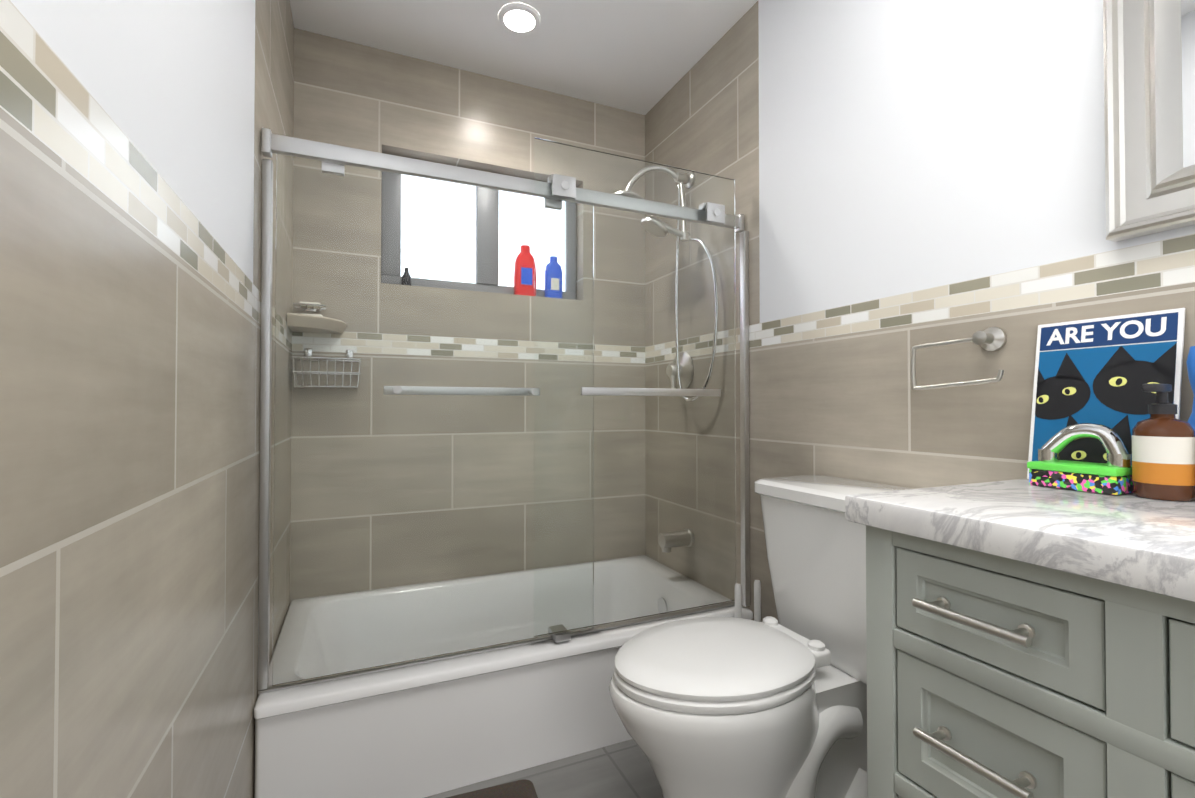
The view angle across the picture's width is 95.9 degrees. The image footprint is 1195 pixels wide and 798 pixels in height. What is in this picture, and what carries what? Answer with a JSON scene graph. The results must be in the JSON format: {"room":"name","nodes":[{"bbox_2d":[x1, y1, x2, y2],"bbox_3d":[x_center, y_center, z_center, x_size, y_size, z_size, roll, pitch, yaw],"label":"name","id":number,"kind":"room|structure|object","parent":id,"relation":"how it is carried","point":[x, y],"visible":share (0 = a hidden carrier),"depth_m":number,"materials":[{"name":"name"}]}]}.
{"room":"bathroom","nodes":[
{"label":"bathroom","id":0,"kind":"room"},
{"bbox_2d":[290,0,757,114],"bbox_3d":[0.213,-1.301,0.725,1.383,0.001,3.113,0,-1,-24],"label":"ceiling","id":1,"kind":"structure","parent":0,"point":[643,57],"depth_m":1.91,"materials":[{"name":"white paint"}]},
{"bbox_2d":[498,3,539,33],"bbox_3d":[-0.263,-1.280,1.819,0.140,0.012,0.140,0,-1,-24],"label":"recessed light","id":2,"kind":"object","parent":1,"relation":"in","point":[521,18],"visible":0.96,"depth_m":1.81,"materials":[{"name":"white paint"}]},
{"bbox_2d":[425,739,662,797],"bbox_3d":[0.213,0.979,0.694,1.383,0.001,3.113,0,-1,-24],"label":"floor","id":3,"kind":"structure","parent":0,"point":[623,769],"depth_m":1.41,"materials":[{"name":"tile"}]},
{"bbox_2d":[446,779,537,797],"bbox_3d":[-0.287,0.976,1.067,0.440,0.013,0.540,0,-1,-20],"label":"rug","id":4,"kind":"object","parent":3,"relation":"on","point":[524,788],"visible":0.96,"depth_m":1.33,"materials":[{"name":"fabric"}]},
{"bbox_2d":[254,555,752,797],"bbox_3d":[-0.270,0.838,1.785,1.377,0.309,0.725,0,-1,-24],"label":"bathtub","id":5,"kind":"object","parent":3,"relation":"on","point":[423,730],"visible":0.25,"depth_m":1.46,"materials":[{"name":"white ceramic"}]},
{"bbox_2d":[258,128,749,693],"bbox_3d":[-0.144,-0.021,1.513,1.377,1.400,0.140,0,-1,-24],"label":"shower door","id":6,"kind":"structure","parent":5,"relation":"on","point":[554,190],"depth_m":1.48,"materials":[{"name":"clear glass"}]},
{"bbox_2d":[735,580,760,621],"bbox_3d":[0.462,0.774,1.661,0.110,0.434,0.096,0,-1,-24],"label":"brush","id":7,"kind":"object","parent":3,"relation":"on","point":[757,602],"visible":0.25,"depth_m":1.65,"materials":[{"name":"white plastic"}]},
{"bbox_2d":[609,475,910,797],"bbox_3d":[0.382,0.594,1.136,0.701,0.779,0.493,0,-1,-24],"label":"toilet","id":8,"kind":"object","parent":3,"relation":"on","point":[729,707],"visible":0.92,"depth_m":1.12,"materials":[{"name":"white ceramic"}]},
{"bbox_2d":[845,478,1194,797],"bbox_3d":[0.792,0.558,0.471,0.504,0.834,0.965,0,-1,-24],"label":"bathroom vanity","id":9,"kind":"object","parent":3,"relation":"on","point":[1025,638],"visible":1,"depth_m":0.63,"materials":[{"name":"grey paint"}]},
{"bbox_2d":[1027,460,1133,494],"bbox_3d":[0.788,0.125,0.874,0.084,0.040,0.119,0,-1,-24],"label":"box","id":10,"kind":"object","parent":9,"relation":"on","point":[1102,478],"visible":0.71,"depth_m":0.85,"materials":[{"name":"green"}]},
{"bbox_2d":[1038,423,1131,466],"bbox_3d":[0.787,0.072,0.876,0.028,0.066,0.121,0,-1,-24],"label":"chrome fitting","id":11,"kind":"object","parent":10,"relation":"on","point":[1108,438],"visible":1,"depth_m":0.86,"materials":[{"name":"silver metal"}]},
{"bbox_2d":[1027,308,1184,478],"bbox_3d":[0.850,0.003,0.913,0.045,0.286,0.196,0,-1,-24],"label":"poster","id":12,"kind":"object","parent":9,"relation":"on","point":[1102,370],"visible":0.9,"depth_m":0.91,"materials":[{"name":"blue paper"}]},
{"bbox_2d":[1132,383,1194,500],"bbox_3d":[0.823,0.061,0.786,0.073,0.166,0.065,0,-1,-24],"label":"bottle","id":13,"kind":"object","parent":9,"relation":"on","point":[1163,452],"visible":1,"depth_m":0.77,"materials":[{"name":"brown"}]},
{"bbox_2d":[1186,346,1194,429],"bbox_3d":[0.897,0.031,0.790,0.056,0.226,0.056,0,-1,-24],"label":"bottle","id":14,"kind":"object","parent":9,"relation":"on","point":[1190,361],"visible":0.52,"depth_m":0.80,"materials":[{"name":"blue plastic"}]},
{"bbox_2d":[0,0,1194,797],"bbox_3d":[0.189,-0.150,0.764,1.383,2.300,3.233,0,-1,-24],"label":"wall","id":15,"kind":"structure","parent":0,"point":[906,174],"depth_m":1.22,"materials":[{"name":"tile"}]},
{"bbox_2d":[287,313,346,333],"bbox_3d":[-0.935,-0.257,1.809,0.170,0.052,0.170,0,-1,-24],"label":"corner shelf","id":16,"kind":"object","parent":15,"relation":"attached to","point":[293,320],"depth_m":1.77,"materials":[{"name":"beige stone"}]},
{"bbox_2d":[292,302,326,311],"bbox_3d":[-0.982,-0.316,1.840,0.100,0.024,0.077,0,-1,-24],"label":"soap dish","id":17,"kind":"object","parent":16,"relation":"on","point":[308,307],"depth_m":1.83,"materials":[{"name":"silver metal"}]},
{"bbox_2d":[291,348,360,388],"bbox_3d":[-0.925,-0.107,1.848,0.209,0.138,0.103,0,-1,-24],"label":"wire basket","id":18,"kind":"object","parent":15,"relation":"attached to","point":[348,358],"depth_m":1.82,"materials":[{"name":"silver metal"}]},
{"bbox_2d":[401,268,411,285],"bbox_3d":[-0.728,-0.462,2.054,0.038,0.076,0.037,0,-1,-24],"label":"bottle","id":19,"kind":"object","parent":15,"relation":"on","point":[405,281],"depth_m":2.04,"materials":[{"name":"grey plastic"}]},
{"bbox_2d":[381,171,575,299],"bbox_3d":[-0.463,-0.676,2.220,0.794,0.504,0.047,0,-1,-24],"label":"window","id":20,"kind":"structure","parent":15,"relation":"in","point":[413,207],"depth_m":2.19,"materials":[{"name":"grey glass"}]},
{"bbox_2d":[514,245,535,295],"bbox_3d":[-0.301,-0.529,2.245,0.094,0.215,0.048,0,-1,-24],"label":"red shampoo","id":21,"kind":"object","parent":15,"relation":"on","point":[522,262],"depth_m":2.22,"materials":[{"name":"red plastic"}]},
{"bbox_2d":[545,256,561,298],"bbox_3d":[-0.187,-0.513,2.299,0.076,0.185,0.042,0,-1,-24],"label":"blue shampoo","id":22,"kind":"object","parent":15,"relation":"on","point":[551,288],"depth_m":2.28,"materials":[{"name":"blue plastic"}]},
{"bbox_2d":[612,166,694,198],"bbox_3d":[0.196,-0.810,2.064,0.320,0.157,0.148,0,-1,-24],"label":"shower head","id":23,"kind":"object","parent":15,"relation":"attached to","point":[688,178],"depth_m":2.04},
{"bbox_2d":[658,528,694,552],"bbox_3d":[0.297,0.538,2.054,0.128,0.076,0.068,0,-1,-24],"label":"tub spout","id":24,"kind":"object","parent":15,"relation":"attached to","point":[667,540],"depth_m":2.03,"materials":[{"name":"silver metal"}]},
{"bbox_2d":[666,352,692,388],"bbox_3d":[0.305,-0.098,2.118,0.068,0.177,0.150,0,-1,-24],"label":"shower valve","id":25,"kind":"object","parent":15,"relation":"attached to","point":[685,378],"depth_m":2.09,"materials":[{"name":"silver metal"}]},
{"bbox_2d":[641,182,718,401],"bbox_3d":[0.286,-0.411,1.954,0.206,0.842,0.246,0,-1,-24],"label":"shower","id":26,"kind":"object","parent":15,"relation":"attached to","point":[658,228],"depth_m":2.00,"materials":[{"name":"silver metal"}]},
{"bbox_2d":[911,327,1006,389],"bbox_3d":[0.754,-0.083,1.130,0.048,0.124,0.190,0,-1,-24],"label":"toilet paper holder","id":27,"kind":"object","parent":15,"relation":"attached to","point":[991,339],"visible":0.98,"depth_m":1.09,"materials":[{"name":"silver metal"}]},
{"bbox_2d":[1103,0,1194,241],"bbox_3d":[1.051,-0.723,0.481,0.038,0.902,0.942,0,-1,-24],"label":"mirror","id":28,"kind":"object","parent":15,"relation":"attached to","point":[1149,84],"visible":0.93,"depth_m":0.85,"materials":[{"name":"white"}]}
]}

